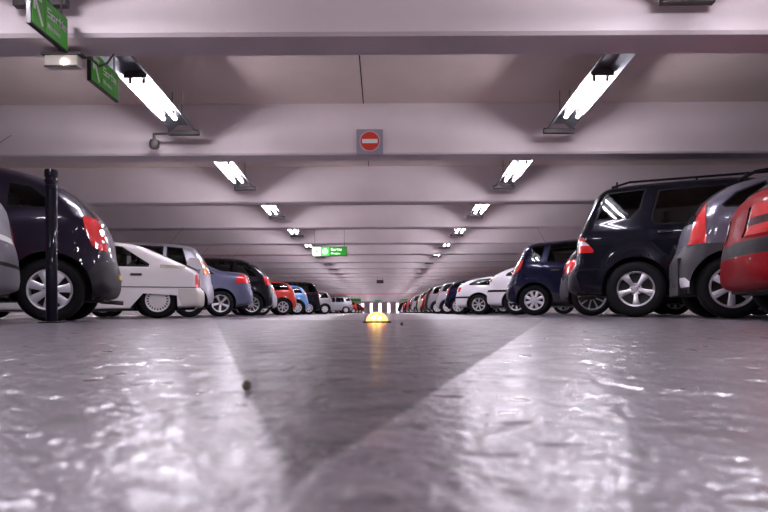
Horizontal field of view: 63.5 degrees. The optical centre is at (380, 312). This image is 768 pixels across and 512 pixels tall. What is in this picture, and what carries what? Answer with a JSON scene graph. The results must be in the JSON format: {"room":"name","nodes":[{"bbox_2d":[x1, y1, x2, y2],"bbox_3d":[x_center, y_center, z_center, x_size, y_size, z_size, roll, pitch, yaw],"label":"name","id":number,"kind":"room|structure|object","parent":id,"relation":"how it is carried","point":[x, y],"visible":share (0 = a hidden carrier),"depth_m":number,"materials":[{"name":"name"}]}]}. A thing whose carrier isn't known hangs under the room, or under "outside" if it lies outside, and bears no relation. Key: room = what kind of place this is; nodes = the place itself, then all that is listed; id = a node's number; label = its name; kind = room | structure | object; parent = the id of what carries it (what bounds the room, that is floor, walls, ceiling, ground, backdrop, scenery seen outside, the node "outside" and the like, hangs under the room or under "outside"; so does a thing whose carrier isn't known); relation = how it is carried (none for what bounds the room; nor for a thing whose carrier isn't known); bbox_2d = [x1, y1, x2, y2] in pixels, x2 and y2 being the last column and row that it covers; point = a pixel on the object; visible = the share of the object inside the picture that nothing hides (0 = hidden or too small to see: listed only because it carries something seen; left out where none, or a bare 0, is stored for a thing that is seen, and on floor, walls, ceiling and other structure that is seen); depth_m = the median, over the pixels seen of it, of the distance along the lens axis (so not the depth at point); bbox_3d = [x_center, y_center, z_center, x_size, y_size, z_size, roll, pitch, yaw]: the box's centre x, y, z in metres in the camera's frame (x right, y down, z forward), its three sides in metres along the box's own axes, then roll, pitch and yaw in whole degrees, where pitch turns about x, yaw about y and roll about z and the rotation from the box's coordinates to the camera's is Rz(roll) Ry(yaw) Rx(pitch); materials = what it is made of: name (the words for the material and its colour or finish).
{"room":"parking garage","nodes":[
{"label":"parking garage","id":0,"kind":"room"},
{"bbox_2d":[6,310,271,315],"bbox_3d":[-18.157,-1.294,58.850,0.300,3.515,135.820,0,0,0],"label":"wall","id":1,"kind":"structure","parent":0,"point":[202,311],"depth_m":44.02,"materials":[{"name":"paint"}]},
{"bbox_2d":[149,139,159,149],"bbox_3d":[-2.946,-2.186,8.060,0.130,0.130,0.130,0,0,0],"label":"speaker","id":2,"kind":"object","parent":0,"point":[154,144],"visible":1,"depth_m":8.02},
{"bbox_2d":[313,302,403,312],"bbox_3d":[-0.007,-1.532,126.910,36.000,3.215,0.300,0,0,0],"label":"wall","id":3,"kind":"structure","parent":0,"point":[384,305],"depth_m":126.75,"materials":[{"name":"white paint"}]},
{"bbox_2d":[0,312,767,511],"bbox_3d":[0.001,0.224,58.850,36.000,0.301,135.820,0,0,0],"label":"floor","id":4,"kind":"structure","parent":0,"point":[548,411],"depth_m":0.45,"materials":[{"name":"grey concrete"}]},
{"bbox_2d":[0,203,19,296],"bbox_3d":[-4.814,-0.619,4.211,4.047,1.434,1.980,0,0,-17],"label":"hatchback","id":5,"kind":"object","parent":4,"relation":"on","point":[9,264],"visible":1,"depth_m":4.89,"materials":[{"name":"grey paint"}]},
{"bbox_2d":[38,169,65,322],"bbox_3d":[-2.828,-0.569,5.320,0.210,1.316,0.210,0,0,0],"label":"bollard","id":6,"kind":"object","parent":4,"relation":"on","point":[51,175],"visible":0.98,"depth_m":5.28,"materials":[{"name":"black metal"}]},
{"bbox_2d":[0,135,123,320],"bbox_3d":[-4.911,-0.897,6.284,4.223,1.992,2.000,0,0,-20],"label":"car","id":7,"kind":"object","parent":4,"relation":"on","point":[89,275],"visible":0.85,"depth_m":6.08,"materials":[{"name":"black paint"}]},
{"bbox_2d":[83,216,107,251],"bbox_3d":[-2.901,-0.799,6.293,0.118,0.336,0.342,0,0,6],"label":"tail lamp","id":8,"kind":"object","parent":7,"relation":"attached to","point":[94,238],"depth_m":6.22,"materials":[{"name":"red plastic"}]},
{"bbox_2d":[0,242,204,317],"bbox_3d":[-5.064,-0.535,10.169,4.173,1.269,1.940,0,0,-17],"label":"hatchback","id":9,"kind":"object","parent":4,"relation":"on","point":[164,286],"visible":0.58,"depth_m":9.84,"materials":[{"name":"white paint"}]},
{"bbox_2d":[160,264,184,267],"bbox_3d":[-3.313,-0.734,9.897,0.415,0.060,0.148,0,0,-33],"label":"vent","id":10,"kind":"object","parent":9,"relation":"attached to","point":[161,265],"depth_m":9.87,"materials":[{"name":"beige metal"}]},
{"bbox_2d":[195,275,200,287],"bbox_3d":[-2.998,-0.510,10.181,0.038,0.200,0.400,0,0,-6],"label":"tail lamp","id":11,"kind":"object","parent":9,"relation":"on","point":[197,278],"depth_m":10.06,"materials":[{"name":"red plastic"}]},
{"bbox_2d":[116,228,213,316],"bbox_3d":[-5.463,-0.864,12.872,3.847,1.932,1.960,0,0,-17],"label":"estate car","id":12,"kind":"object","parent":4,"relation":"on","point":[179,253],"visible":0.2,"depth_m":12.55,"materials":[{"name":"silver metal"}]},
{"bbox_2d":[201,261,209,275],"bbox_3d":[-3.624,-0.912,12.801,0.140,0.290,0.429,0,0,0],"label":"tail lamp","id":13,"kind":"object","parent":12,"relation":"attached to","point":[205,271],"depth_m":12.67,"materials":[{"name":"orange plastic"}]},
{"bbox_2d":[92,249,252,316],"bbox_3d":[-5.363,-0.775,15.290,4.369,1.752,2.096,0,0,-17],"label":"sedan","id":14,"kind":"object","parent":4,"relation":"on","point":[231,290],"visible":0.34,"depth_m":14.99,"materials":[{"name":"blue metal"}]},
{"bbox_2d":[235,274,249,283],"bbox_3d":[-3.344,-0.827,15.228,0.217,0.234,0.576,0,0,20],"label":"tail lamp","id":15,"kind":"object","parent":14,"relation":"attached to","point":[239,278],"depth_m":15.06,"materials":[{"name":"red plastic"}]},
{"bbox_2d":[139,249,272,315],"bbox_3d":[-5.178,-0.911,17.697,4.087,2.022,2.000,0,0,-17],"label":"minivan","id":16,"kind":"object","parent":4,"relation":"on","point":[259,281],"visible":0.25,"depth_m":17.35,"materials":[{"name":"black paint"}]},
{"bbox_2d":[263,277,270,285],"bbox_3d":[-3.212,-0.889,17.627,0.156,0.240,0.478,0,0,11],"label":"tail lamp","id":17,"kind":"object","parent":16,"relation":"attached to","point":[266,281],"depth_m":17.43,"materials":[{"name":"red plastic"}]},
{"bbox_2d":[203,283,276,314],"bbox_3d":[-5.343,-0.546,20.770,3.657,1.294,1.860,0,0,-17],"label":"hatchback","id":18,"kind":"object","parent":4,"relation":"on","point":[264,311],"visible":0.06,"depth_m":20.53,"materials":[{"name":"silver metal"}]},
{"bbox_2d":[241,380,251,390],"bbox_3d":[-0.129,0.070,0.597,0.010,0.011,0.011,0,0,0],"label":"pebble","id":19,"kind":"object","parent":4,"relation":"on","point":[246,385],"visible":1,"depth_m":0.59,"materials":[{"name":"stone"}]},
{"bbox_2d":[232,285,308,314],"bbox_3d":[-4.991,-0.548,26.770,3.657,1.294,1.860,0,0,-17],"label":"hatchback","id":20,"kind":"object","parent":4,"relation":"on","point":[301,296],"visible":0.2,"depth_m":26.46,"materials":[{"name":"blue paint"}]},
{"bbox_2d":[270,281,296,314],"bbox_3d":[-5.020,-0.548,23.170,3.657,1.294,1.860,0,0,-17],"label":"hatchback","id":21,"kind":"object","parent":4,"relation":"on","point":[286,299],"visible":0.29,"depth_m":22.86,"materials":[{"name":"red paint"}]},
{"bbox_2d":[270,281,320,313],"bbox_3d":[-5.247,-0.747,31.708,4.226,1.694,2.040,0,0,-17],"label":"minivan","id":22,"kind":"object","parent":4,"relation":"on","point":[309,288],"visible":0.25,"depth_m":31.37,"materials":[{"name":"black paint"}]},
{"bbox_2d":[314,291,332,313],"bbox_3d":[-4.877,-0.618,38.375,3.727,1.434,1.880,0,0,-17],"label":"hatchback","id":23,"kind":"object","parent":4,"relation":"on","point":[325,299],"visible":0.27,"depth_m":38.05,"materials":[{"name":"grey paint"}]},
{"bbox_2d":[314,296,352,312],"bbox_3d":[-5.295,-0.826,66.416,4.637,1.854,2.184,0,0,-17],"label":"vehicle","id":24,"kind":"object","parent":4,"relation":"on","point":[343,304],"visible":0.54,"depth_m":65.95,"materials":[{"name":"silver metal"}]},
{"bbox_2d":[329,301,356,312],"bbox_3d":[-4.684,-0.619,72.892,3.723,1.434,1.881,0,0,-19],"label":"parked car","id":25,"kind":"object","parent":4,"relation":"on","point":[354,305],"visible":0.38,"depth_m":72.56,"materials":[{"name":"red paint"}]},
{"bbox_2d":[363,312,390,322],"bbox_3d":[-0.030,0.035,4.600,0.210,0.080,0.100,0,0,0],"label":"marker light","id":26,"kind":"object","parent":4,"relation":"on","point":[375,317],"visible":1,"depth_m":4.57,"materials":[{"name":"yellow plastic"}]},
{"bbox_2d":[399,303,403,312],"bbox_3d":[4.982,-0.796,100.408,4.224,1.694,2.040,0,0,17],"label":"parked car","id":27,"kind":"object","parent":4,"relation":"on","point":[401,304],"visible":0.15,"depth_m":100.09,"materials":[{"name":"black paint"}]},
{"bbox_2d":[404,301,409,312],"bbox_3d":[4.814,-0.959,74.417,4.141,2.022,2.126,0,0,17],"label":"parked car","id":28,"kind":"object","parent":4,"relation":"on","point":[405,304],"visible":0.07,"depth_m":74.10,"materials":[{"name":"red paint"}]},
{"bbox_2d":[408,299,413,312],"bbox_3d":[4.779,-0.914,65.355,3.904,1.932,2.081,0,0,17],"label":"parked car","id":29,"kind":"object","parent":4,"relation":"on","point":[409,304],"visible":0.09,"depth_m":65.07,"materials":[{"name":"black paint"}]},
{"bbox_2d":[411,295,419,312],"bbox_3d":[4.941,-0.796,57.387,4.282,1.694,2.168,0,0,17],"label":"parked car","id":30,"kind":"object","parent":4,"relation":"on","point":[417,296],"visible":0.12,"depth_m":57.12,"materials":[{"name":"silver metal"}]},
{"bbox_2d":[415,298,421,312],"bbox_3d":[4.914,-0.915,53.389,3.904,1.932,2.082,0,0,17],"label":"parked car","id":31,"kind":"object","parent":4,"relation":"on","point":[418,298],"visible":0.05,"depth_m":53.10,"materials":[{"name":"green paint"}]},
{"bbox_2d":[417,292,426,312],"bbox_3d":[4.908,-0.796,47.387,4.282,1.694,2.168,0,0,17],"label":"parked car","id":32,"kind":"object","parent":4,"relation":"on","point":[423,294],"visible":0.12,"depth_m":47.13,"materials":[{"name":"beige paint"}]},
{"bbox_2d":[424,287,434,312],"bbox_3d":[4.841,-0.796,38.887,4.282,1.694,2.168,0,0,17],"label":"parked car","id":33,"kind":"object","parent":4,"relation":"on","point":[430,289],"visible":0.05,"depth_m":38.67,"materials":[{"name":"grey paint"}]},
{"bbox_2d":[421,285,472,312],"bbox_3d":[4.782,-0.959,41.577,4.141,2.022,2.126,0,0,17],"label":"parked car","id":34,"kind":"object","parent":4,"relation":"on","point":[423,298],"visible":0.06,"depth_m":41.33,"materials":[{"name":"red paint"}]},
{"bbox_2d":[427,285,495,313],"bbox_3d":[4.181,-0.663,30.575,3.727,1.434,1.880,0,0,17],"label":"hatchback","id":35,"kind":"object","parent":4,"relation":"on","point":[431,304],"visible":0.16,"depth_m":30.28,"materials":[{"name":"grey paint"}]},
{"bbox_2d":[436,282,508,313],"bbox_3d":[4.326,-0.663,27.375,3.727,1.434,1.880,0,0,17],"label":"hatchback","id":36,"kind":"object","parent":4,"relation":"on","point":[440,302],"visible":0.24,"depth_m":27.08,"materials":[{"name":"silver metal"}]},
{"bbox_2d":[445,279,526,313],"bbox_3d":[4.228,-0.593,22.970,3.657,1.294,1.860,0,0,17],"label":"hatchback","id":37,"kind":"object","parent":4,"relation":"on","point":[450,301],"visible":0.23,"depth_m":22.68,"materials":[{"name":"blue paint"}]},
{"bbox_2d":[455,276,573,313],"bbox_3d":[4.385,-0.553,19.409,4.026,1.214,1.920,0,0,17],"label":"hatchback","id":38,"kind":"object","parent":4,"relation":"on","point":[472,294],"visible":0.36,"depth_m":19.06,"materials":[{"name":"white paint"}]},
{"bbox_2d":[487,267,620,314],"bbox_3d":[4.820,-0.616,16.011,4.077,1.334,1.940,0,0,17],"label":"hatchback","id":39,"kind":"object","parent":4,"relation":"on","point":[496,294],"visible":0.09,"depth_m":15.73,"materials":[{"name":"white paint"}]},
{"bbox_2d":[506,231,687,314],"bbox_3d":[4.801,-0.924,13.305,4.117,1.951,2.060,0,0,17],"label":"minivan","id":40,"kind":"object","parent":4,"relation":"on","point":[533,286],"visible":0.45,"depth_m":12.89,"materials":[{"name":"blue paint"}]},
{"bbox_2d":[512,260,522,275],"bbox_3d":[2.898,-0.944,13.211,0.177,0.311,0.482,0,0,-4],"label":"tail lamp","id":41,"kind":"object","parent":40,"relation":"attached to","point":[518,271],"depth_m":13.02,"materials":[{"name":"red plastic"}]},
{"bbox_2d":[560,249,767,315],"bbox_3d":[5.150,-0.657,10.974,3.827,1.414,1.940,0,0,17],"label":"hatchback","id":42,"kind":"object","parent":4,"relation":"on","point":[597,306],"visible":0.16,"depth_m":10.68,"materials":[{"name":"black paint"}]},
{"bbox_2d":[564,259,575,273],"bbox_3d":[3.302,-0.806,10.889,0.144,0.230,0.467,0,0,-11],"label":"tail lamp","id":43,"kind":"object","parent":42,"relation":"on","point":[569,265],"depth_m":10.78,"materials":[{"name":"red plastic"}]},
{"bbox_2d":[568,171,767,316],"bbox_3d":[4.951,-0.876,8.446,4.583,1.854,2.060,0,0,22],"label":"vehicle","id":44,"kind":"object","parent":4,"relation":"on","point":[628,240],"visible":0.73,"depth_m":8.20,"materials":[{"name":"black paint"}]},
{"bbox_2d":[576,237,593,254],"bbox_3d":[2.791,-0.926,8.597,0.168,0.245,0.502,0,0,0],"label":"tail lamp","id":45,"kind":"object","parent":44,"relation":"attached to","point":[585,245],"depth_m":8.39,"materials":[{"name":"red plastic"}]},
{"bbox_2d":[669,168,767,318],"bbox_3d":[4.885,-0.701,6.232,3.648,1.504,2.050,0,0,20],"label":"hatchback","id":46,"kind":"object","parent":4,"relation":"on","point":[694,269],"visible":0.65,"depth_m":6.08,"materials":[{"name":"grey paint"}]},
{"bbox_2d":[687,203,706,245],"bbox_3d":[3.173,-0.895,6.207,0.175,0.431,0.313,0,0,20],"label":"tail lamp","id":47,"kind":"object","parent":46,"relation":"on","point":[697,235],"depth_m":6.18,"materials":[{"name":"red plastic"}]},
{"bbox_2d":[720,184,767,312],"bbox_3d":[4.702,-0.625,4.423,3.985,1.354,1.981,0,0,19],"label":"hatchback","id":48,"kind":"object","parent":4,"relation":"on","point":[744,259],"visible":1,"depth_m":4.68,"materials":[{"name":"red paint"}]},
{"bbox_2d":[723,219,746,247],"bbox_3d":[3.153,-0.685,5.511,0.680,0.230,0.185,0,0,-37],"label":"tail lamp","id":49,"kind":"object","parent":48,"relation":"on","point":[730,221],"depth_m":5.51,"materials":[{"name":"red plastic"}]},
{"bbox_2d":[743,201,767,236],"bbox_3d":[2.796,-0.684,4.345,0.185,0.230,0.680,0,0,-19],"label":"tail lamp","id":50,"kind":"object","parent":48,"relation":"on","point":[758,217],"depth_m":4.50,"materials":[{"name":"red plastic"}]},
{"bbox_2d":[0,53,767,167],"bbox_3d":[-0.015,-2.990,58.850,36.000,0.300,135.820,0,0,0],"label":"ceiling","id":51,"kind":"structure","parent":0,"point":[672,77],"depth_m":7.66,"materials":[{"name":"concrete"}]},
{"bbox_2d":[26,0,67,52],"bbox_3d":[-2.389,-2.396,4.450,0.038,0.865,0.500,0,0,0],"label":"direction sign","id":52,"kind":"object","parent":51,"relation":"hanging from","point":[42,16],"visible":1,"depth_m":4.43,"materials":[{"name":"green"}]},
{"bbox_2d":[48,0,69,8],"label":"ceiling light","id":53,"kind":"object","parent":51,"relation":"hanging from","point":[56,3],"depth_m":4.65,"materials":[{"name":"grey metal"}]},
{"bbox_2d":[87,56,118,102],"bbox_3d":[-2.469,-2.396,5.520,0.038,0.865,0.560,0,0,0],"label":"direction sign","id":54,"kind":"object","parent":51,"relation":"hanging from","point":[103,78],"visible":0.91,"depth_m":5.49,"materials":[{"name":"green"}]},
{"bbox_2d":[99,56,199,138],"bbox_3d":[-2.665,-2.560,6.938,0.605,0.620,2.296,0,0,0],"label":"ceiling light","id":55,"kind":"object","parent":51,"relation":"hanging from","point":[129,70],"visible":0.88,"depth_m":6.92,"materials":[{"name":"grey metal"}]},
{"bbox_2d":[214,162,255,190],"bbox_3d":[-2.563,-2.586,10.558,0.400,0.570,2.296,0,0,0],"label":"ceiling light","id":56,"kind":"object","parent":51,"relation":"hanging from","point":[230,170],"visible":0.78,"depth_m":10.94,"materials":[{"name":"grey metal"}]},
{"bbox_2d":[261,206,284,218],"bbox_3d":[-2.563,-2.586,14.178,0.400,0.570,2.296,0,0,0],"label":"ceiling light","id":57,"kind":"object","parent":51,"relation":"hanging from","point":[270,210],"visible":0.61,"depth_m":14.79,"materials":[{"name":"grey metal"}]},
{"bbox_2d":[288,230,303,236],"bbox_3d":[-2.563,-2.586,17.798,0.400,0.570,2.296,0,0,0],"label":"ceiling light","id":58,"kind":"object","parent":51,"relation":"hanging from","point":[291,232],"visible":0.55,"depth_m":18.72,"materials":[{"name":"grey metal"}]},
{"bbox_2d":[312,243,346,255],"bbox_3d":[-1.571,-2.275,18.920,1.060,1.115,0.060,0,0,0],"label":"exit sign","id":59,"kind":"object","parent":51,"relation":"hanging from","point":[316,251],"visible":0.94,"depth_m":18.90,"materials":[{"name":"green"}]},
{"bbox_2d":[91,204,592,230],"bbox_3d":[-0.012,-2.495,15.860,36.000,0.690,0.400,0,0,0],"label":"ceiling beam","id":60,"kind":"structure","parent":51,"relation":"attached to","point":[512,216],"depth_m":15.66,"materials":[{"name":"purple concrete"}]},
{"bbox_2d":[110,228,582,245],"bbox_3d":[-0.012,-2.495,19.480,36.000,0.690,0.400,0,0,0],"label":"ceiling beam","id":61,"kind":"structure","parent":51,"relation":"attached to","point":[356,236],"depth_m":19.28,"materials":[{"name":"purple concrete"}]},
{"bbox_2d":[189,244,530,255],"bbox_3d":[-0.012,-2.495,23.100,36.000,0.690,0.400,0,0,0],"label":"ceiling beam","id":62,"kind":"structure","parent":51,"relation":"attached to","point":[420,249],"depth_m":22.90,"materials":[{"name":"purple concrete"}]},
{"bbox_2d":[202,255,520,263],"bbox_3d":[-0.012,-2.495,26.720,36.000,0.690,0.400,0,0,0],"label":"ceiling beam","id":63,"kind":"structure","parent":51,"relation":"attached to","point":[349,258],"depth_m":26.52,"materials":[{"name":"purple concrete"}]},
{"bbox_2d":[359,55,368,165],"bbox_3d":[-0.239,-2.842,59.300,0.014,0.013,129.920,0,0,0],"label":"trim","id":64,"kind":"structure","parent":51,"relation":"attached to","point":[359,55],"depth_m":7.59,"materials":[{"name":"grey"}]},
{"bbox_2d":[317,290,427,291],"bbox_3d":[-0.012,-2.495,62.920,36.000,0.690,0.400,0,0,0],"label":"ceiling beam","id":65,"kind":"structure","parent":51,"relation":"attached to","point":[317,290],"depth_m":62.72,"materials":[{"name":"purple concrete"}]},
{"bbox_2d":[350,298,394,298],"bbox_3d":[-0.012,-2.495,95.500,36.000,0.690,0.400,0,0,0],"label":"ceiling beam","id":66,"kind":"structure","parent":51,"relation":"attached to","point":[350,298],"depth_m":95.31,"materials":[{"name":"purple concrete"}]},
{"bbox_2d":[317,288,429,289],"bbox_3d":[-0.012,-2.495,59.300,36.000,0.690,0.400,0,0,0],"label":"ceiling beam","id":67,"kind":"structure","parent":51,"relation":"attached to","point":[409,288],"depth_m":59.10,"materials":[{"name":"purple concrete"}]},
{"bbox_2d":[316,287,431,288],"bbox_3d":[-0.012,-2.495,55.680,36.000,0.690,0.400,0,0,0],"label":"ceiling beam","id":68,"kind":"structure","parent":51,"relation":"attached to","point":[316,287],"depth_m":55.48,"materials":[{"name":"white concrete"}]},
{"bbox_2d":[329,294,420,295],"bbox_3d":[-0.012,-2.495,77.400,36.000,0.690,0.400,0,0,0],"label":"ceiling beam","id":69,"kind":"structure","parent":51,"relation":"attached to","point":[376,294],"depth_m":77.20,"materials":[{"name":"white concrete"}]},
{"bbox_2d":[328,292,422,293],"bbox_3d":[-0.012,-2.495,70.160,36.000,0.690,0.400,0,0,0],"label":"ceiling beam","id":70,"kind":"structure","parent":51,"relation":"attached to","point":[385,292],"depth_m":69.97,"materials":[{"name":"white concrete"}]},
{"bbox_2d":[269,277,482,280],"bbox_3d":[-0.012,-2.495,41.200,36.000,0.690,0.400,0,0,0],"label":"ceiling beam","id":71,"kind":"structure","parent":51,"relation":"attached to","point":[318,278],"depth_m":41.00,"materials":[{"name":"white concrete"}]},
{"bbox_2d":[361,299,390,299],"bbox_3d":[-0.012,-2.495,102.740,36.000,0.690,0.400,0,0,0],"label":"ceiling beam","id":72,"kind":"structure","parent":51,"relation":"attached to","point":[361,299],"depth_m":102.56,"materials":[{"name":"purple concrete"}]},
{"bbox_2d":[326,291,427,292],"bbox_3d":[-0.012,-2.495,66.540,36.000,0.690,0.400,0,0,0],"label":"ceiling beam","id":73,"kind":"structure","parent":51,"relation":"attached to","point":[355,291],"depth_m":66.34,"materials":[{"name":"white concrete"}]},
{"bbox_2d":[315,285,440,286],"bbox_3d":[-0.012,-2.495,52.060,36.000,0.690,0.400,0,0,0],"label":"ceiling beam","id":74,"kind":"structure","parent":51,"relation":"attached to","point":[315,285],"depth_m":51.85,"materials":[{"name":"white concrete"}]},
{"bbox_2d":[297,280,460,282],"bbox_3d":[-0.012,-2.495,44.820,36.000,0.690,0.400,0,0,0],"label":"ceiling beam","id":75,"kind":"structure","parent":51,"relation":"attached to","point":[337,281],"depth_m":44.62,"materials":[{"name":"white concrete"}]},
{"bbox_2d":[313,283,445,284],"bbox_3d":[-0.012,-2.495,48.440,36.000,0.690,0.400,0,0,0],"label":"ceiling beam","id":76,"kind":"structure","parent":51,"relation":"attached to","point":[313,283],"depth_m":48.24,"materials":[{"name":"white concrete"}]},
{"bbox_2d":[345,296,414,296],"bbox_3d":[-0.012,-2.495,84.640,36.000,0.690,0.400,0,0,0],"label":"ceiling beam","id":77,"kind":"structure","parent":51,"relation":"attached to","point":[345,296],"depth_m":84.44,"materials":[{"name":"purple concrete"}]},
{"bbox_2d":[344,295,416,295],"bbox_3d":[-0.012,-2.495,81.020,36.000,0.690,0.400,0,0,0],"label":"ceiling beam","id":78,"kind":"structure","parent":51,"relation":"attached to","point":[344,295],"depth_m":80.83,"materials":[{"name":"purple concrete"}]},
{"bbox_2d":[361,300,399,300],"bbox_3d":[-0.012,-2.495,113.600,36.000,0.690,0.400,0,0,0],"label":"ceiling beam","id":79,"kind":"structure","parent":51,"relation":"attached to","point":[361,300],"depth_m":113.40,"materials":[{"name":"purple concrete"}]},
{"bbox_2d":[266,273,497,277],"bbox_3d":[-0.012,-2.495,37.580,36.000,0.690,0.400,0,0,0],"label":"ceiling beam","id":80,"kind":"structure","parent":51,"relation":"attached to","point":[371,274],"depth_m":37.38,"materials":[{"name":"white concrete"}]},
{"bbox_2d":[0,101,767,162],"bbox_3d":[-0.012,-2.495,8.620,36.000,0.690,0.400,0,0,0],"label":"ceiling beam","id":81,"kind":"structure","parent":51,"relation":"attached to","point":[607,130],"depth_m":8.42,"materials":[{"name":"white concrete"}]},
{"bbox_2d":[356,129,382,153],"bbox_3d":[-0.151,-2.316,8.402,0.360,0.337,0.033,0,0,0],"label":"no entry sign","id":82,"kind":"object","parent":81,"relation":"attached to","point":[369,141],"visible":1,"depth_m":8.39,"materials":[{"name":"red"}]},
{"bbox_2d":[0,0,767,56],"bbox_3d":[-0.012,-2.495,5.000,36.000,0.690,0.400,0,0,0],"label":"ceiling beam","id":83,"kind":"structure","parent":51,"relation":"attached to","point":[95,27],"depth_m":4.80,"materials":[{"name":"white concrete"}]},
{"bbox_2d":[13,0,25,8],"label":"ceiling light","id":84,"kind":"object","parent":83,"relation":"hanging from","point":[21,4],"depth_m":4.65,"materials":[{"name":"grey metal"}]},
{"bbox_2d":[41,49,114,69],"bbox_3d":[-2.436,-2.159,5.059,0.614,0.376,0.182,0,0,-16],"label":"emergency light","id":85,"kind":"object","parent":83,"relation":"attached to","point":[59,60],"visible":0.94,"depth_m":4.97,"materials":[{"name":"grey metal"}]},
{"bbox_2d":[261,268,508,273],"bbox_3d":[-0.012,-2.495,33.960,36.000,0.690,0.400,0,0,0],"label":"ceiling beam","id":86,"kind":"structure","parent":51,"relation":"attached to","point":[447,270],"depth_m":33.76,"materials":[{"name":"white concrete"}]},
{"bbox_2d":[254,262,517,268],"bbox_3d":[-0.012,-2.495,30.340,36.000,0.690,0.400,0,0,0],"label":"ceiling beam","id":87,"kind":"structure","parent":51,"relation":"attached to","point":[471,264],"depth_m":30.14,"materials":[{"name":"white concrete"}]},
{"bbox_2d":[6,164,767,206],"bbox_3d":[-0.012,-2.495,12.240,36.000,0.690,0.400,0,0,0],"label":"ceiling beam","id":88,"kind":"structure","parent":51,"relation":"attached to","point":[538,184],"depth_m":12.04,"materials":[{"name":"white concrete"}]},
{"bbox_2d":[366,297,413,297],"bbox_3d":[-0.012,-2.495,91.880,36.000,0.690,0.400,0,0,0],"label":"ceiling beam","id":89,"kind":"structure","parent":51,"relation":"attached to","point":[366,297],"depth_m":91.68,"materials":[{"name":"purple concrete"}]},
{"bbox_2d":[439,244,450,248],"bbox_3d":[2.307,-2.609,21.418,0.400,0.570,2.296,0,0,0],"label":"ceiling light","id":90,"kind":"object","parent":51,"relation":"hanging from","point":[448,245],"visible":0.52,"depth_m":22.50,"materials":[{"name":"grey metal"}]},
{"bbox_2d":[450,229,465,235],"bbox_3d":[2.307,-2.609,17.798,0.400,0.570,2.296,0,0,0],"label":"ceiling light","id":91,"kind":"object","parent":51,"relation":"hanging from","point":[461,231],"visible":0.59,"depth_m":18.71,"materials":[{"name":"grey metal"}]},
{"bbox_2d":[466,205,488,217],"bbox_3d":[2.307,-2.609,14.178,0.400,0.570,2.296,0,0,0],"label":"ceiling light","id":92,"kind":"object","parent":51,"relation":"hanging from","point":[480,209],"visible":0.55,"depth_m":14.76,"materials":[{"name":"grey metal"}]},
{"bbox_2d":[493,160,532,188],"bbox_3d":[2.307,-2.609,10.558,0.400,0.570,2.296,0,0,0],"label":"ceiling light","id":93,"kind":"object","parent":51,"relation":"hanging from","point":[516,168],"visible":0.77,"depth_m":10.90,"materials":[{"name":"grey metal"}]},
{"bbox_2d":[543,54,635,133],"bbox_3d":[2.307,-2.609,6.938,0.400,0.570,2.296,0,0,0],"label":"ceiling light","id":94,"kind":"object","parent":51,"relation":"hanging from","point":[606,69],"visible":0.86,"depth_m":6.89,"materials":[{"name":"grey metal"}]},
{"bbox_2d":[659,0,715,5],"bbox_3d":[2.307,-2.609,3.558,0.400,0.570,2.296,0,0,0],"label":"ceiling light","id":95,"kind":"object","parent":51,"relation":"hanging from","point":[661,2],"visible":1,"depth_m":4.67,"materials":[{"name":"grey metal"}]},
{"bbox_3d":[-0.012,-2.495,73.780,36.000,0.690,0.400,0,0,0],"label":"ceiling beam","id":96,"kind":"structure","parent":51,"relation":"attached to","visible":0},
{"bbox_2d":[329,293,420,294],"bbox_3d":[-0.011,-2.210,73.565,18.000,0.120,0.030,0,0,0],"label":"trim","id":97,"kind":"structure","parent":96,"relation":"attached to","point":[391,293],"depth_m":73.56,"materials":[{"name":"pink paint"}]},
{"bbox_2d":[547,308,690,311],"bbox_3d":[18.143,-1.471,58.850,0.300,3.515,135.820,0,0,0],"label":"wall","id":98,"kind":"structure","parent":0,"point":[550,309],"depth_m":57.68,"materials":[{"name":"concrete"}]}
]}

